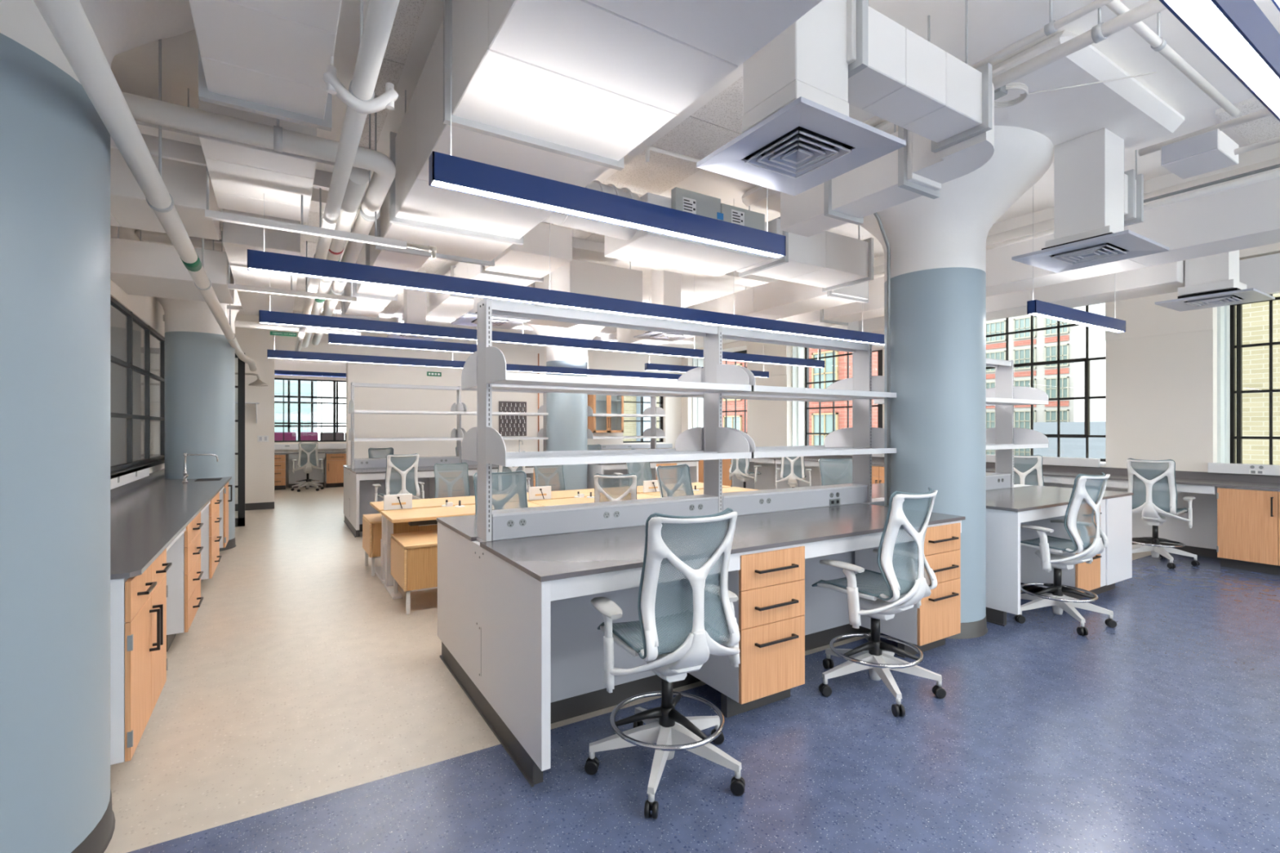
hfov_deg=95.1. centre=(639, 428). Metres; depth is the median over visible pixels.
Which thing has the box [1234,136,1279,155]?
ceiling pipe
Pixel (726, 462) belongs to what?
base cabinet
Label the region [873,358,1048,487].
shelving
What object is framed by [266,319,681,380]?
lamp
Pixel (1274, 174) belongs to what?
ceiling pipe
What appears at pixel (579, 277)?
air duct
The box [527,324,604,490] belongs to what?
column
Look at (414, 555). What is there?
pedestal
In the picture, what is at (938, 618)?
base cabinet
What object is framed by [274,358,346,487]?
wall
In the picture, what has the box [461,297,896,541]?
shelving
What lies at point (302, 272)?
diffuser
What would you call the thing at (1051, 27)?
ceiling pipe
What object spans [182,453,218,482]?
tap
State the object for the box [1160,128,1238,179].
junction box
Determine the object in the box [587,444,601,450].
stool
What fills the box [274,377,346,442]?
window
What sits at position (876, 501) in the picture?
cap
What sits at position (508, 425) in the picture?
drying rack
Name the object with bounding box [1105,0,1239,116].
conduit
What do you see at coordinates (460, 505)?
puck
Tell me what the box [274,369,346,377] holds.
lamp
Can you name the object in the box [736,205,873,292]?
air duct
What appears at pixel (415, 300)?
air diffuser
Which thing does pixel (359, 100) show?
pipe
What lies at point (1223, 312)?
trim
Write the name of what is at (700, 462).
base cabinet
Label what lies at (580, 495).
puck
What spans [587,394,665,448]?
shelving
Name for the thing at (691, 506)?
outlet
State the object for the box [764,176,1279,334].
air duct
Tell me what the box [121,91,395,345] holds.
insulated pipe
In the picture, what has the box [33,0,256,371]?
pipe
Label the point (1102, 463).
trim
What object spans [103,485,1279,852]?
floor
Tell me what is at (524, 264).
air duct
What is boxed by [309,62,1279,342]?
beam
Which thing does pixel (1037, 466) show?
stool
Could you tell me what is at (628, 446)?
wall raceway
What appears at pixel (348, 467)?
countertop
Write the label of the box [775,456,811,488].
stool
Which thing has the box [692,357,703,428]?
trim
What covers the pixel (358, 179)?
insulated pipe
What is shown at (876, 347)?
air duct
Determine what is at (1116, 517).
base cabinet
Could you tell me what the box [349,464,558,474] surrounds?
countertop
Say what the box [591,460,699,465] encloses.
countertop
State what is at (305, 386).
building
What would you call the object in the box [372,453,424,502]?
stool
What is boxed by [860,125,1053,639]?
column
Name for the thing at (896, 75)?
air duct
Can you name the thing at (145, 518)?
countertop
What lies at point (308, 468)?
office chair
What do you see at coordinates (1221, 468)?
wall raceway
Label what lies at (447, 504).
puck
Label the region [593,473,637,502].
desk chair
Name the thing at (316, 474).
knee space
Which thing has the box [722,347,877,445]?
building
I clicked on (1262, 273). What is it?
roller shade
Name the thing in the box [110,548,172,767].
base cabinet
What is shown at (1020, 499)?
countertop
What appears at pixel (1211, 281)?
ceiling vent
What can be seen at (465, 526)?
countertop
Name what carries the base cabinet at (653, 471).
on the floor
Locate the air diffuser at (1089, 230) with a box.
[1011,127,1169,272]
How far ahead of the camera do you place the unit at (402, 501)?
5.72 m
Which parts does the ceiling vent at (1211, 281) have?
plate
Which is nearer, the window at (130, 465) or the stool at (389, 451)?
the window at (130, 465)
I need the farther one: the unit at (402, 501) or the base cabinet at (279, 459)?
the base cabinet at (279, 459)
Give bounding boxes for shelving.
[348,382,548,468]
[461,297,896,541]
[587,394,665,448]
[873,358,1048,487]
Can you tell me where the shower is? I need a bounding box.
[235,372,268,386]
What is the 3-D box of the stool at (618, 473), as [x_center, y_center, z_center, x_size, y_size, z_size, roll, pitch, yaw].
[-0.132,0.927,10.083,0.706,1.185,0.692,0,0,-27]
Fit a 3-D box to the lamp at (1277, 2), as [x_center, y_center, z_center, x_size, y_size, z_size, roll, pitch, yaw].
[2.448,-1.761,2.126,1.800,0.662,0.064,0,0,-32]
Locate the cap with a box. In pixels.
[476,484,1031,542]
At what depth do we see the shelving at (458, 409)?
9.46 m
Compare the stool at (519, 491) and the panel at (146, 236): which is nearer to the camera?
the stool at (519, 491)
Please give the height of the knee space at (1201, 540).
0.892 m
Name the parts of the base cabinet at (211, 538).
drawer, drawer, drawer, drawer, handle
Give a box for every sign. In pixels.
[270,331,296,337]
[426,371,441,376]
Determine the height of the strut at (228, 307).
0.040 m
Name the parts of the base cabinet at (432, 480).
drawer, drawer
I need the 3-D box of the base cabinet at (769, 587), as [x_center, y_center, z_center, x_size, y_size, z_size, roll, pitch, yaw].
[0.592,1.074,3.296,0.465,0.892,0.540,0,0,-32]
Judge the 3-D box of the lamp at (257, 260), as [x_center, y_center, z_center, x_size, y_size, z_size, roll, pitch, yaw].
[0.867,-1.506,5.299,7.350,1.172,0.064,0,0,-32]
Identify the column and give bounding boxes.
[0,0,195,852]
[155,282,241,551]
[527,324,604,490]
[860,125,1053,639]
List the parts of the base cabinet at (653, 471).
drawer, drawer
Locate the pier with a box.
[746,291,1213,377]
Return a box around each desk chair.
[433,462,470,497]
[533,465,564,491]
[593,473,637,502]
[626,462,652,485]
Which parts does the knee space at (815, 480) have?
panel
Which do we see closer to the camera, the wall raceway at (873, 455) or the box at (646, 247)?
the box at (646, 247)
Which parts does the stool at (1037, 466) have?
backrest, frame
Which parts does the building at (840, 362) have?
pane, pane, pane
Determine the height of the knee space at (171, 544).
0.892 m
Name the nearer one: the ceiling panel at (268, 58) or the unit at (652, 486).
the ceiling panel at (268, 58)
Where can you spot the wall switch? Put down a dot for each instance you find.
(260, 438)
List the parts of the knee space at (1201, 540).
panel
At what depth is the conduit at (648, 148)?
3.91 m
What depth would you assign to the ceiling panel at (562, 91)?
2.45 m
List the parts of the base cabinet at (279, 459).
drawer, drawer, drawer, drawer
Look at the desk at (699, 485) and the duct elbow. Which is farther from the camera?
the desk at (699, 485)
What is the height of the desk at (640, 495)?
0.726 m
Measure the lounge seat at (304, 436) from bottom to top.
1.420 m
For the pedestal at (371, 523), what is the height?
0.565 m
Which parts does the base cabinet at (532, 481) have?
drawer, drawer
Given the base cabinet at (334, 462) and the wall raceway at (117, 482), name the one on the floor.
the base cabinet at (334, 462)
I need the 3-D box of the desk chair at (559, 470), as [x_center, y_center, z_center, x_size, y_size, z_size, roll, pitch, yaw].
[-1.114,0.972,7.764,0.694,1.088,0.697,0,0,-30]
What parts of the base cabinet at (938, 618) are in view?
drawer, drawer, drawer, handle, handle, handle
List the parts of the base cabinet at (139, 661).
drawer, door, handle, handle, handle, drawer, door, handle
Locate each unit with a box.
[383,493,412,510]
[528,485,551,500]
[643,480,659,492]
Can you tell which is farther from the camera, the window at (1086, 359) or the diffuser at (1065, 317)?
the window at (1086, 359)
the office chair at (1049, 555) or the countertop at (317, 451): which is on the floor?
the office chair at (1049, 555)
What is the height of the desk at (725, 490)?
0.726 m
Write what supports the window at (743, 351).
in the wall at (1162, 389)
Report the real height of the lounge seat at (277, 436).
1.420 m
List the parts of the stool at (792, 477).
armrest, backrest, seat frame, armrest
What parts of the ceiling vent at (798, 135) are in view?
plate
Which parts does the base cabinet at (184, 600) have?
drawer, drawer, drawer, drawer, handle, handle, handle, handle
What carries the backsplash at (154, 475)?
attached to the wall at (148, 309)
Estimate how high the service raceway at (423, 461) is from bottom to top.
0.143 m
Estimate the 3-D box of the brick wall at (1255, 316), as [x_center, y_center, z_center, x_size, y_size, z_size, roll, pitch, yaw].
[12.373,1.520,6.420,0.600,24.000,9.900,0,0,-32]
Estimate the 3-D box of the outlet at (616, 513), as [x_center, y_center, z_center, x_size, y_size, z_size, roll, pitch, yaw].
[-0.141,0.521,3.563,0.040,0.039,0.005,0,0,-32]
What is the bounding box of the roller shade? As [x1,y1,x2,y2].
[1239,253,1279,294]
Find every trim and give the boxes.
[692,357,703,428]
[791,346,804,445]
[1099,461,1106,466]
[1217,305,1230,463]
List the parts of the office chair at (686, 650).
armrest, seat frame, seat, frame, backrest, armrest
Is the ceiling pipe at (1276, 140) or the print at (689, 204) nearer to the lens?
the ceiling pipe at (1276, 140)
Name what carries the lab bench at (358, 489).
on the floor
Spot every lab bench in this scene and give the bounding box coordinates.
[343,466,557,537]
[437,520,961,786]
[587,461,698,488]
[986,502,1132,626]
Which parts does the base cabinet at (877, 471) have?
drawer, door, drawer, door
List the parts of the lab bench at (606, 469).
panel, panel, panel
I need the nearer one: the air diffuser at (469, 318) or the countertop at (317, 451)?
the air diffuser at (469, 318)
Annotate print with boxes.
[684,199,695,213]
[732,211,742,225]
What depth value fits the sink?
6.93 m
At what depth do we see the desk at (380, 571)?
6.06 m
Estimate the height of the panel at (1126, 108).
0.140 m
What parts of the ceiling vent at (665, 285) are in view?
plate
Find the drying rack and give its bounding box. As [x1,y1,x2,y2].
[498,400,526,435]
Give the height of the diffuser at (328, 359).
0.016 m
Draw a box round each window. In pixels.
[110,295,164,479]
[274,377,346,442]
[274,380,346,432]
[622,396,662,443]
[722,350,746,433]
[804,347,882,445]
[986,305,1106,462]
[1230,293,1279,465]
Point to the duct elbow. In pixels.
(960, 159)
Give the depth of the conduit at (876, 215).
4.51 m
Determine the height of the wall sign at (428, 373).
0.090 m
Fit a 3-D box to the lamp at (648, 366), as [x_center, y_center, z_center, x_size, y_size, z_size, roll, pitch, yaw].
[1.195,-1.506,9.853,2.600,1.172,0.064,0,0,-32]
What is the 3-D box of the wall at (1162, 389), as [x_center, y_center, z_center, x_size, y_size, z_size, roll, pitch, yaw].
[5.617,-0.300,9.472,0.620,3.640,16.600,0,0,-32]
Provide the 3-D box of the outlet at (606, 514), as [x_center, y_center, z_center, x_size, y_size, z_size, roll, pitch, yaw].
[-0.200,0.521,3.527,0.040,0.039,0.005,0,0,-32]
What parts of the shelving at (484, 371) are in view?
shelf, rail, shelf, shelf, shelf, shelf, rail, shelf, shelf, shelf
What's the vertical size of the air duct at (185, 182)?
0.732 m
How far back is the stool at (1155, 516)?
6.50 m
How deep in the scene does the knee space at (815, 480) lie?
12.07 m
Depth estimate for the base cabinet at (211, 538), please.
5.49 m
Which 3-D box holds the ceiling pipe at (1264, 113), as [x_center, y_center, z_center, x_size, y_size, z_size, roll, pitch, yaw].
[3.572,-1.600,2.304,0.040,0.039,2.560,0,0,-32]
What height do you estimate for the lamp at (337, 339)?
1.172 m
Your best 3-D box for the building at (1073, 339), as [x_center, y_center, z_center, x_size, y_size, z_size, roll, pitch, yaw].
[27.223,-1.454,47.119,8.120,30.053,16.500,0,0,-32]
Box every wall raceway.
[110,464,149,489]
[274,443,346,449]
[590,444,672,449]
[840,453,884,457]
[986,454,1100,466]
[1207,462,1279,475]
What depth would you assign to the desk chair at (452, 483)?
7.30 m
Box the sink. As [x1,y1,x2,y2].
[194,478,222,481]
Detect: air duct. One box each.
[110,88,219,240]
[110,226,234,304]
[198,97,316,222]
[222,208,300,314]
[341,222,429,319]
[426,222,572,319]
[507,259,642,328]
[617,280,868,345]
[720,286,884,351]
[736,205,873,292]
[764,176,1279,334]
[780,124,941,236]
[828,260,1184,334]
[846,0,991,152]
[1124,149,1143,226]
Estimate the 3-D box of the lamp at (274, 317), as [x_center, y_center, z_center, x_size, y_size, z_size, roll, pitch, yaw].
[-0.271,-1.465,6.958,7.140,1.090,0.064,0,0,-32]
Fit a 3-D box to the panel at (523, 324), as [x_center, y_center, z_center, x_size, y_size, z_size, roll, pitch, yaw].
[-1.336,-2.050,10.333,1.660,0.140,2.600,0,0,-32]
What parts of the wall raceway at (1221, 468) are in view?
data plate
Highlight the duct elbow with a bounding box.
[912,82,994,183]
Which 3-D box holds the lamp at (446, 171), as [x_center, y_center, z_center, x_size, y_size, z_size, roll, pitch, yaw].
[-0.011,-1.506,2.662,1.812,1.172,0.064,0,0,-32]
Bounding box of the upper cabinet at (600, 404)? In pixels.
[587,395,623,432]
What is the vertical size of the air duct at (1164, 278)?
0.762 m
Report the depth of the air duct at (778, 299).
6.76 m
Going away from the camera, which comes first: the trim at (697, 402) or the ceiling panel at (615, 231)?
the ceiling panel at (615, 231)
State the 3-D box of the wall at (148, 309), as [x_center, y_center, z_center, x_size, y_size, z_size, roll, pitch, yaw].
[-3.735,-0.300,3.510,0.120,3.640,16.300,0,0,-32]
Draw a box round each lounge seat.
[274,432,296,440]
[300,432,318,440]
[320,431,344,439]
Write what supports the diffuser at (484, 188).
attached to the lamp at (446, 171)
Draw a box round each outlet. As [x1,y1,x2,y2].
[506,520,514,527]
[519,519,526,526]
[604,511,609,518]
[613,511,619,517]
[689,504,694,511]
[697,503,702,510]
[759,498,764,504]
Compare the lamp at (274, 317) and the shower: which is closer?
the lamp at (274, 317)
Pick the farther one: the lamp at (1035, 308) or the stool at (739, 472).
the stool at (739, 472)
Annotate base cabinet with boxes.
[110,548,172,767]
[165,511,203,652]
[200,491,222,583]
[219,482,232,547]
[274,453,285,489]
[324,453,346,487]
[429,471,464,498]
[525,468,559,492]
[644,462,676,484]
[683,546,804,718]
[698,459,703,482]
[722,458,732,487]
[854,522,960,657]
[871,465,884,484]
[1020,502,1102,599]
[1085,495,1132,595]
[1216,486,1279,575]
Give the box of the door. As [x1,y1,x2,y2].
[235,352,244,526]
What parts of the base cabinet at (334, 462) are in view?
drawer, door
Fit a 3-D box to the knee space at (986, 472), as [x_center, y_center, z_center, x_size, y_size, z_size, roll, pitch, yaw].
[5.173,1.074,8.868,0.670,0.892,1.800,0,0,-32]
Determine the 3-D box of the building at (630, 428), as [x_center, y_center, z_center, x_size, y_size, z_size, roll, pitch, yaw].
[-2.481,2.520,24.158,9.200,22.000,4.300,0,0,-32]
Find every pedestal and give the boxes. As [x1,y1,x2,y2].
[362,513,437,576]
[391,529,437,614]
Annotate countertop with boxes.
[110,475,231,579]
[274,451,346,453]
[342,464,472,469]
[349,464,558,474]
[436,483,1015,541]
[480,502,965,582]
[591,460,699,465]
[761,457,1279,489]
[986,485,1133,511]
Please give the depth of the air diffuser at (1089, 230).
3.94 m
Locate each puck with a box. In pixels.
[441,499,453,506]
[454,500,465,507]
[573,491,584,497]
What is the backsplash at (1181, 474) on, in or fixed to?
attached to the wall at (1162, 389)
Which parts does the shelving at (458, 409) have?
shelf, shelf, rail, shelf, shelf, shelf, rail, shelf, shelf, shelf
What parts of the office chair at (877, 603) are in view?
armrest, seat, seat frame, frame, backrest, armrest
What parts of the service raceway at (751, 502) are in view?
data plate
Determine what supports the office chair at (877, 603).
on the floor
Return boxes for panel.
[115,28,198,77]
[134,229,225,252]
[188,0,342,131]
[374,0,822,266]
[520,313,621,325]
[541,180,640,239]
[742,29,1184,236]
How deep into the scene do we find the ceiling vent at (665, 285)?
7.53 m
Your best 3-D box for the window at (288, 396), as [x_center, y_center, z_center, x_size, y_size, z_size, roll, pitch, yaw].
[-10.591,-0.735,18.071,7.000,2.770,0.080,0,0,-32]
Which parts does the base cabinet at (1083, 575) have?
drawer, drawer, drawer, handle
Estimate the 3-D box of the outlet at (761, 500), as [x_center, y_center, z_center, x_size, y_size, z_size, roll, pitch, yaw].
[0.871,0.521,4.189,0.040,0.039,0.005,0,0,-32]
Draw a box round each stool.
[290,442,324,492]
[368,447,393,458]
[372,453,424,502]
[472,470,528,515]
[492,451,530,494]
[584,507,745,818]
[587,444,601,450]
[613,448,651,487]
[655,463,693,497]
[728,457,761,488]
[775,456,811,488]
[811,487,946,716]
[817,457,852,485]
[1013,454,1057,487]
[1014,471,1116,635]
[1126,457,1199,568]
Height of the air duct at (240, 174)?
0.712 m
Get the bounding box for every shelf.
[235,401,259,423]
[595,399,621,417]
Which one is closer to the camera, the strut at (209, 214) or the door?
the strut at (209, 214)
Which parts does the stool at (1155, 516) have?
backrest, frame, seat frame, armrest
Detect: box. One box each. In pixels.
[604,186,768,276]
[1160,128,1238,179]
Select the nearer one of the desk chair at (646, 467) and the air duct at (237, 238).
the air duct at (237, 238)
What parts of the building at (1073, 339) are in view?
pane, pane, pane, pane, pane, pane, pane, pane, pane, pane, brick panel, pane, pane, pane, pane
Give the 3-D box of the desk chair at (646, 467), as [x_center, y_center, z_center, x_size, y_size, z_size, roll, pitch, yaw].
[0.118,0.972,8.587,0.694,1.088,0.697,0,0,-35]
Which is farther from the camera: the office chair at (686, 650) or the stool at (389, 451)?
the stool at (389, 451)
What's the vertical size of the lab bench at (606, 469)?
0.892 m
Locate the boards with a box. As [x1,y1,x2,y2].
[219,0,1279,319]
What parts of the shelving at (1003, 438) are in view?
shelf, rail, shelf, shelf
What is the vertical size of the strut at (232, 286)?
0.940 m
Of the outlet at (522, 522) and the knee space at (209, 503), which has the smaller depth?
the outlet at (522, 522)
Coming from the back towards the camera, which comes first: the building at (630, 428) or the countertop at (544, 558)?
the building at (630, 428)
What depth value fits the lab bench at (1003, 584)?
4.52 m
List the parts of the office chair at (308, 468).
seat frame, frame, backrest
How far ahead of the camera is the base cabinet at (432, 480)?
8.85 m
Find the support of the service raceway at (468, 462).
attached to the shelving at (458, 409)
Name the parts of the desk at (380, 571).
leg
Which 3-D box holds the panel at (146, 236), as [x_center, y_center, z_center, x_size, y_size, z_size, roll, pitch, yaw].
[-5.401,-2.050,7.477,1.220,0.140,2.600,0,0,-32]
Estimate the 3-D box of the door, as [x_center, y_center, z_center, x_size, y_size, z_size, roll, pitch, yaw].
[-6.503,0.170,8.887,0.830,2.700,0.133,0,0,-32]
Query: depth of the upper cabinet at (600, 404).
14.74 m
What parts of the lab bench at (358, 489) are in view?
panel, panel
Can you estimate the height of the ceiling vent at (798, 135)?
0.915 m
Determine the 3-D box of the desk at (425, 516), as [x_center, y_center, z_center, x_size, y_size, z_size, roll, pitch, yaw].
[-1.691,1.153,5.727,1.470,0.726,0.640,0,0,-32]
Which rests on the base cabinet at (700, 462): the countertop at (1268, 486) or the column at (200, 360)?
the countertop at (1268, 486)
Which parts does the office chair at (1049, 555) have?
armrest, seat, seat frame, frame, backrest, armrest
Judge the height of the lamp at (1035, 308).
1.172 m
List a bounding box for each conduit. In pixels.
[645,146,701,163]
[873,212,890,505]
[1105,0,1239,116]
[1143,164,1279,202]
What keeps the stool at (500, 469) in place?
on the floor
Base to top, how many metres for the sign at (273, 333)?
0.050 m
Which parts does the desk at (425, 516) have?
leg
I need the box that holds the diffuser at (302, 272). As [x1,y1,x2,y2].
[248,267,884,345]
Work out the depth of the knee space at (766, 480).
13.26 m
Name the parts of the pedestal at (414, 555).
leg, door, leg, leg frame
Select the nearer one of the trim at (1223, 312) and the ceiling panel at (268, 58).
the ceiling panel at (268, 58)
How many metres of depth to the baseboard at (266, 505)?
10.96 m
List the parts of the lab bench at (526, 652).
panel, panel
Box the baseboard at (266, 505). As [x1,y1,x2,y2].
[235,502,274,511]
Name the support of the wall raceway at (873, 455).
attached to the wall at (1162, 389)
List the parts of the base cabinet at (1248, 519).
handle, door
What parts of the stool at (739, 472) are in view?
backrest, frame, seat frame, armrest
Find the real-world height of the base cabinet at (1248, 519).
0.892 m
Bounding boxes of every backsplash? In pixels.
[110,468,164,497]
[796,455,1279,483]
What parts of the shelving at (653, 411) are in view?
shelf, shelf, rail, shelf, shelf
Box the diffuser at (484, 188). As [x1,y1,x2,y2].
[431,180,781,257]
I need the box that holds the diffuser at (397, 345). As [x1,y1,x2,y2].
[329,342,465,352]
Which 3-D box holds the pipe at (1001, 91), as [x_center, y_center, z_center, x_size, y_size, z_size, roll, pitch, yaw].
[2.417,-1.932,3.355,0.913,0.104,0.218,0,0,1]
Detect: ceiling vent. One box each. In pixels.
[633,269,694,341]
[696,0,906,195]
[827,320,874,345]
[1155,249,1275,311]
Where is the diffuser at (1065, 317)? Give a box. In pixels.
[1030,313,1121,332]
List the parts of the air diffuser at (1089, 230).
plate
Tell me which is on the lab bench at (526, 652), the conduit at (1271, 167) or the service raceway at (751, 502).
the service raceway at (751, 502)
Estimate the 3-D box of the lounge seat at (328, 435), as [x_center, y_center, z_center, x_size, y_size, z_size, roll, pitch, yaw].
[-8.838,0.810,16.757,0.600,1.420,0.800,0,0,-32]
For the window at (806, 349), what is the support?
in the wall at (1162, 389)
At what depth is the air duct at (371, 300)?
5.86 m
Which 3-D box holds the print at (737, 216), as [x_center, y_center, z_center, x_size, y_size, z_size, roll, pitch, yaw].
[0.753,-1.605,4.506,0.102,0.120,0.002,0,0,-32]
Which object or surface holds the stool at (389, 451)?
on the floor
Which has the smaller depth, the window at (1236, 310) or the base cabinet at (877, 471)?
the window at (1236, 310)
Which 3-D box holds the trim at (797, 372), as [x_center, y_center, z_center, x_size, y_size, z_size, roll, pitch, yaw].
[4.109,-0.755,11.938,0.350,2.450,2.380,0,0,-32]
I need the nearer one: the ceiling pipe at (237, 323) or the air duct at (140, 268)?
the air duct at (140, 268)
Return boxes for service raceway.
[354,456,459,468]
[461,459,476,465]
[492,494,718,540]
[722,483,867,515]
[986,472,1011,489]
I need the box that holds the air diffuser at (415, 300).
[386,270,438,341]
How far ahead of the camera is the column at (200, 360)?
7.11 m
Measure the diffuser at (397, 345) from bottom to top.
0.016 m
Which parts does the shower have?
arm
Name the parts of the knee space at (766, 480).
panel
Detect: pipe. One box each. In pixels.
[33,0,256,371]
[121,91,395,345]
[162,315,360,335]
[294,0,399,359]
[302,166,369,347]
[537,353,538,451]
[862,0,1113,125]
[873,169,1279,278]
[884,0,1166,133]
[994,71,1158,107]
[1138,108,1271,155]
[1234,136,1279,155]
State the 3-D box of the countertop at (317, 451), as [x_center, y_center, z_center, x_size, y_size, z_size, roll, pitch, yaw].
[-8.275,0.617,15.212,2.650,0.022,0.680,0,0,-32]
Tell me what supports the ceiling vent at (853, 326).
in the ceiling
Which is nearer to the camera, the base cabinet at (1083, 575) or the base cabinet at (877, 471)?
the base cabinet at (1083, 575)
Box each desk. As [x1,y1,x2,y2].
[369,493,516,583]
[381,501,542,599]
[506,488,638,501]
[528,493,660,506]
[612,482,730,493]
[643,486,760,497]
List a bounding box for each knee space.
[166,527,186,551]
[200,501,210,513]
[288,453,325,488]
[732,457,775,489]
[775,459,848,488]
[986,471,1037,485]
[1037,475,1220,558]
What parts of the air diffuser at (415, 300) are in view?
plate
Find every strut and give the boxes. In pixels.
[204,94,436,259]
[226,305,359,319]
[227,225,356,302]
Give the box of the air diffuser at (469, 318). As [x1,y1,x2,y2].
[450,297,530,329]
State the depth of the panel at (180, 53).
3.09 m
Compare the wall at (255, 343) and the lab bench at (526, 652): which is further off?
the wall at (255, 343)
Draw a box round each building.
[274,379,317,440]
[622,395,659,441]
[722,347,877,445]
[986,302,1106,455]
[1033,422,1106,458]
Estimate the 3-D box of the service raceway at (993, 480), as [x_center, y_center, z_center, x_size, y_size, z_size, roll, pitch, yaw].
[3.129,0.534,5.681,1.500,0.143,0.170,0,0,-32]
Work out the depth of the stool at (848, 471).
6.70 m
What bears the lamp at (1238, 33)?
hanging from the ceiling
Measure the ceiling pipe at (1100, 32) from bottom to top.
0.376 m
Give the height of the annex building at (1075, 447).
13.900 m
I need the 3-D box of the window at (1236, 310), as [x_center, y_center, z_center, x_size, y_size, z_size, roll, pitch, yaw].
[8.022,-0.740,6.127,0.090,2.480,2.680,0,0,-32]
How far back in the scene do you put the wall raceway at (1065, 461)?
8.19 m
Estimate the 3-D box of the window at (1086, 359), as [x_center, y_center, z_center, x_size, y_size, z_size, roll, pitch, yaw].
[6.120,-0.740,9.219,0.070,2.480,2.460,0,0,-32]
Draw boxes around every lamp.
[247,193,884,345]
[258,273,824,368]
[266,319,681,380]
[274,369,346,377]
[328,333,476,353]
[428,0,786,258]
[644,363,768,377]
[1026,185,1125,333]
[1159,0,1279,121]
[1271,0,1279,11]
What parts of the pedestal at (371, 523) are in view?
leg, door, leg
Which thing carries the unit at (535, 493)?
on the desk at (640, 495)
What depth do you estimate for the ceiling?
3.45 m
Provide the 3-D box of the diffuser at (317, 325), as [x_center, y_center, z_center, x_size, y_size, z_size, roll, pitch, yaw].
[-0.271,-0.932,6.958,7.124,0.016,0.050,0,0,-32]
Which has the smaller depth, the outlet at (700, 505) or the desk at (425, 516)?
the outlet at (700, 505)
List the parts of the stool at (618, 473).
frame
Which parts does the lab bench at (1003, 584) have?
panel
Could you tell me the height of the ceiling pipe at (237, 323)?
0.079 m
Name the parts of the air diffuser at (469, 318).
plate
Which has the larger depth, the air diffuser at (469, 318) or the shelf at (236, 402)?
the shelf at (236, 402)
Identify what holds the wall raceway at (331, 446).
attached to the wall at (280, 364)
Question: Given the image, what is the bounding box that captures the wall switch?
[257,435,268,441]
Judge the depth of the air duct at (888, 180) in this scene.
3.58 m
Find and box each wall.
[110,225,164,473]
[110,306,681,503]
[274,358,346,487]
[681,242,1279,471]
[1242,293,1279,465]
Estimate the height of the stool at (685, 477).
1.185 m
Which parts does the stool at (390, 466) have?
armrest, frame, backrest, armrest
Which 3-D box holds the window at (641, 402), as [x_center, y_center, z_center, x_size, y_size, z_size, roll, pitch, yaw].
[0.050,-0.440,15.611,1.330,1.620,0.060,0,0,-32]
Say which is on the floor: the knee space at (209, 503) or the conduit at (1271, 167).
the knee space at (209, 503)
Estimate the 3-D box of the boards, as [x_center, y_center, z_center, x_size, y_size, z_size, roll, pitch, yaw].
[-0.527,-2.105,5.121,16.152,0.030,4.947,0,0,37]
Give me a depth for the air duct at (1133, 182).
4.04 m
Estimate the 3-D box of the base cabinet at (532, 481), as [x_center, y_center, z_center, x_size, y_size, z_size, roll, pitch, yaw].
[-1.647,1.074,9.790,0.460,0.892,0.540,0,0,-32]
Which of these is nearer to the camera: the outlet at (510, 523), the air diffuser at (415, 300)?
the outlet at (510, 523)
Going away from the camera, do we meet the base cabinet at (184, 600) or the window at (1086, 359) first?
the base cabinet at (184, 600)
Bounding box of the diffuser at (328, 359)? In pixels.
[272,357,667,379]
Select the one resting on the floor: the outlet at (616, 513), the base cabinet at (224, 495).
the base cabinet at (224, 495)
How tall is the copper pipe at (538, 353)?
2.350 m
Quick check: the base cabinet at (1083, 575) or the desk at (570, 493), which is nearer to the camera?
the base cabinet at (1083, 575)
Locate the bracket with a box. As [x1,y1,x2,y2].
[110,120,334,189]
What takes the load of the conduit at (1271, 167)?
attached to the ceiling
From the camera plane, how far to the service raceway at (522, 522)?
3.48 m
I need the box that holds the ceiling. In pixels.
[111,0,1279,349]
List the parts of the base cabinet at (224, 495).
door, door, handle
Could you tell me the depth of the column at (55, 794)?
1.88 m
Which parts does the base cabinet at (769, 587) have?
drawer, drawer, drawer, handle, handle, handle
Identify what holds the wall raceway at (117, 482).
attached to the wall at (148, 309)
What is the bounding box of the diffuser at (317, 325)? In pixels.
[260,322,815,367]
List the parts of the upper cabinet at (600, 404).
door, door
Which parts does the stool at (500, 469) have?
frame, backrest, armrest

